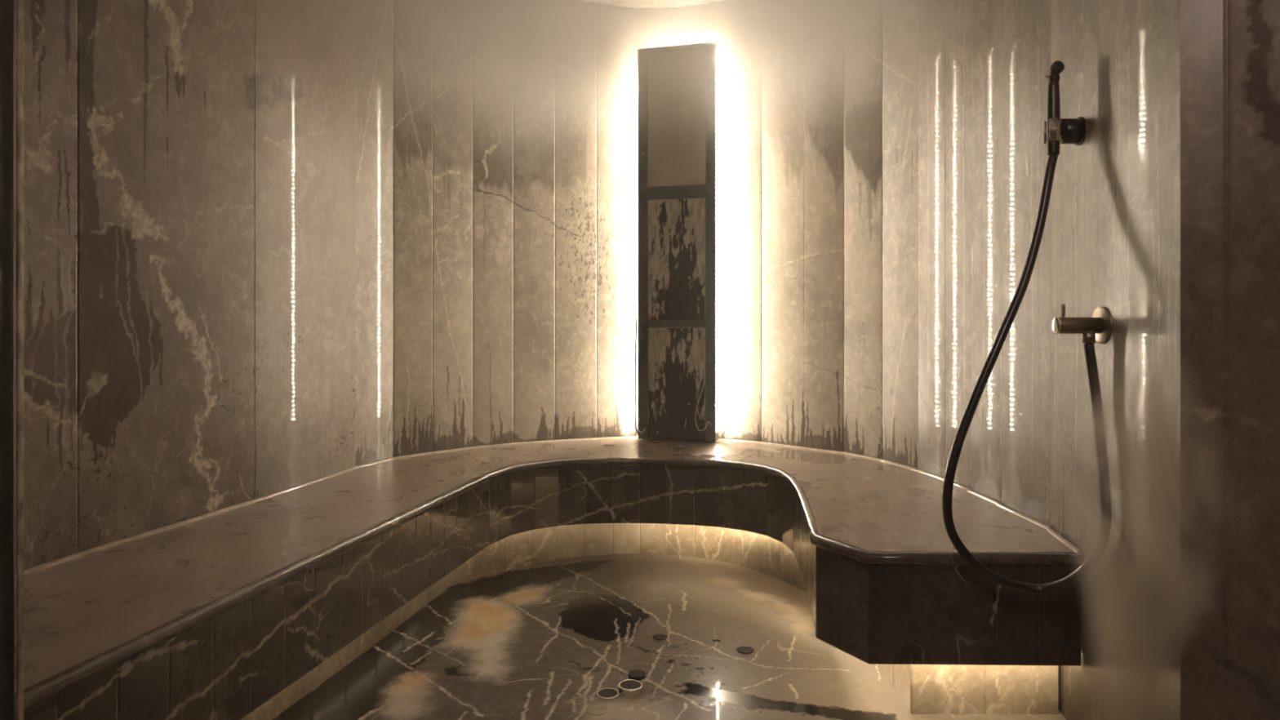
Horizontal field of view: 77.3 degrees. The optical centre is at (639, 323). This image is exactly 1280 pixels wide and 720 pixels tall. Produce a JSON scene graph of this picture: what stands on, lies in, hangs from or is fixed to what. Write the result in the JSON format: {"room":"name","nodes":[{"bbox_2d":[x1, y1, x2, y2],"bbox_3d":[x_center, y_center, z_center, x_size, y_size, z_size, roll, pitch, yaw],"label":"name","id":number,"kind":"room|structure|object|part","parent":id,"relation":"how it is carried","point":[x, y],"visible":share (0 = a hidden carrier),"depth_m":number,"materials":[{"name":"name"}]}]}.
{"room":"spa","nodes":[
{"label":"spa","id":0,"kind":"room"},
{"bbox_2d":[14,0,355,573],"bbox_3d":[-1.315,-0.265,1.875,0.460,2.530,2.350,0,0,0],"label":"wall","id":1,"kind":"structure","parent":0,"point":[189,165],"depth_m":2.19,"materials":[{"name":"grey stone"}]},
{"bbox_2d":[355,0,918,468],"bbox_3d":[-0.021,-0.265,3.438,2.128,2.530,0.875,0,0,0],"label":"wall","id":2,"kind":"structure","parent":0,"point":[496,141],"depth_m":3.56,"materials":[{"name":"stone"}]},
{"bbox_2d":[634,41,718,441],"bbox_3d":[0.173,-0.382,3.764,0.394,1.848,0.102,0,0,16],"label":"mirror","id":3,"kind":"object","parent":2,"relation":"attached to","point":[678,84],"depth_m":3.73,"materials":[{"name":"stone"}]},
{"bbox_3d":[0.171,-0.958,3.739,0.278,0.625,0.006,0,0,16],"label":"panel","id":4,"kind":"part","parent":3,"relation":"part of","materials":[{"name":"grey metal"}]},
{"bbox_3d":[0.171,0.278,3.739,0.278,0.525,0.006,0,0,16],"label":"glass panel","id":5,"kind":"part","parent":3,"relation":"part of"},
{"bbox_3d":[0.171,-0.302,3.739,0.278,0.565,0.006,0,0,16],"label":"glass panel","id":6,"kind":"part","parent":3,"relation":"part of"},
{"bbox_2d":[576,0,723,8],"bbox_3d":[-0.100,-1.570,1.700,3.400,0.080,4.800,0,0,0],"label":"ceiling","id":7,"kind":"structure","parent":0,"point":[628,3],"depth_m":3.81,"materials":[{"name":"paint"}]},
{"bbox_2d":[272,553,1066,719],"bbox_3d":[0.030,1.000,2.300,2.660,0.001,2.799,0,0,0],"label":"floor","id":8,"kind":"structure","parent":0,"point":[540,641],"depth_m":2.40,"materials":[{"name":"stone"}]},
{"bbox_2d":[14,435,1084,719],"bbox_3d":[-0.206,0.771,2.360,2.609,0.458,3.023,0,0,0],"label":"bench","id":9,"kind":"object","parent":8,"relation":"on","point":[240,611],"visible":1,"depth_m":2.05,"materials":[{"name":"stone"}]},
{"bbox_2d":[586,704,607,715],"bbox_3d":[-0.112,0.999,2.070,0.056,0.002,0.056,0,0,0],"label":"disc","id":10,"kind":"object","parent":8,"relation":"on","point":[595,709],"visible":1,"depth_m":2.07,"materials":[{"name":"plastic"}]},
{"bbox_2d":[596,688,619,699],"bbox_3d":[-0.086,0.998,2.160,0.062,0.004,0.062,0,0,0],"label":"disc","id":11,"kind":"object","parent":8,"relation":"on","point":[604,693],"visible":1,"depth_m":2.16,"materials":[{"name":"silver metal"}]},
{"bbox_2d":[617,679,642,697],"bbox_3d":[-0.026,0.989,2.169,0.066,0.022,0.066,0,0,0],"label":"disc","id":12,"kind":"object","parent":8,"relation":"on","point":[630,688],"visible":1,"depth_m":2.15,"materials":[{"name":"silver metal"}]},
{"bbox_2d":[627,669,645,680],"bbox_3d":[-0.009,0.995,2.268,0.050,0.010,0.050,0,0,0],"label":"disc","id":13,"kind":"object","parent":8,"relation":"on","point":[636,674],"visible":0.96,"depth_m":2.26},
{"bbox_2d":[652,633,667,640],"bbox_3d":[0.064,0.998,2.551,0.048,0.002,0.048,0,0,0],"label":"disc","id":14,"kind":"object","parent":8,"relation":"on","point":[660,637],"visible":1,"depth_m":2.55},
{"bbox_2d":[737,645,754,653],"bbox_3d":[0.324,0.998,2.451,0.052,0.002,0.052,0,0,0],"label":"disc","id":15,"kind":"object","parent":8,"relation":"on","point":[745,650],"visible":1,"depth_m":2.44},
{"bbox_2d":[918,0,1180,719],"bbox_3d":[1.063,-0.265,2.241,0.081,2.530,1.516,0,0,2],"label":"wall","id":16,"kind":"structure","parent":0,"point":[1111,237],"depth_m":1.96,"materials":[{"name":"stone"}]},
{"bbox_2d":[1044,116,1086,145],"bbox_3d":[1.021,-0.465,1.930,0.082,0.068,0.068,0,0,0],"label":"bracket","id":17,"kind":"object","parent":16,"relation":"attached to","point":[1065,131],"visible":0.91,"depth_m":1.91,"materials":[{"name":"brown metal"}]},
{"bbox_2d":[942,154,1111,593],"bbox_3d":[0.865,0.106,1.836,0.323,1.032,0.210,0,0,0],"label":"shower hose","id":18,"kind":"object","parent":17,"relation":"hanging from","point":[1105,519],"visible":1,"depth_m":1.85,"materials":[{"name":"black rubber"}]},
{"bbox_2d":[1044,60,1064,155],"bbox_3d":[0.993,-0.519,1.928,0.042,0.222,0.046,0,0,0],"label":"shower","id":19,"kind":"object","parent":17,"relation":"attached to","point":[1052,73],"visible":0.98,"depth_m":1.92,"materials":[{"name":"brown metal"}]},
{"bbox_3d":[0.997,-0.497,1.930,0.030,0.178,0.030,0,0,0],"label":"handle","id":20,"kind":"part","parent":19,"relation":"part of","materials":[{"name":"brown metal"}]},
{"bbox_3d":[1.036,-0.465,1.930,0.042,0.060,0.060,0,0,0],"label":"arm","id":21,"kind":"part","parent":17,"relation":"part of","materials":[{"name":"brown metal"}]},
{"bbox_2d":[1051,304,1112,343],"bbox_3d":[0.989,0.000,1.800,0.108,0.090,0.084,0,0,0],"label":"shower valve","id":22,"kind":"object","parent":16,"relation":"attached to","point":[1097,327],"visible":1,"depth_m":1.79,"materials":[{"name":"silver metal"}]},
{"bbox_3d":[0.952,-0.028,1.800,0.008,0.034,0.008,0,0,0],"label":"pin handle","id":23,"kind":"part","parent":22,"relation":"part of","materials":[{"name":"silver metal"}]},
{"bbox_2d":[1081,330,1095,343],"bbox_3d":[1.009,0.029,1.800,0.027,0.028,0.027,0,0,0],"label":"outlet","id":24,"kind":"object","parent":22,"relation":"attached to","point":[1087,336],"depth_m":1.79,"materials":[{"name":"silver metal"}]},
{"bbox_3d":[1.039,0.003,1.800,0.008,0.084,0.084,0,0,0],"label":"wall plate","id":25,"kind":"part","parent":22,"relation":"part of","materials":[{"name":"silver metal"}]},
{"bbox_2d":[1180,0,1279,719],"bbox_3d":[1.328,-0.265,0.493,0.297,2.530,2.066,0,0,-10],"label":"wall","id":26,"kind":"structure","parent":0,"point":[1230,49],"depth_m":1.44,"materials":[{"name":"brown stone"}]},
{"bbox_3d":[-0.145,1.025,0.125,3.210,0.050,1.550,0,0,0],"label":"floor","id":27,"kind":"structure","parent":0,"visible":0},
{"bbox_2d":[0,0,23,719],"bbox_3d":[-0.699,-0.225,0.752,0.161,2.450,0.104,0,0,0],"label":"door frame","id":28,"kind":"structure","parent":27,"relation":"on","point":[6,6],"depth_m":0.79,"materials":[{"name":"metal"}]}
]}

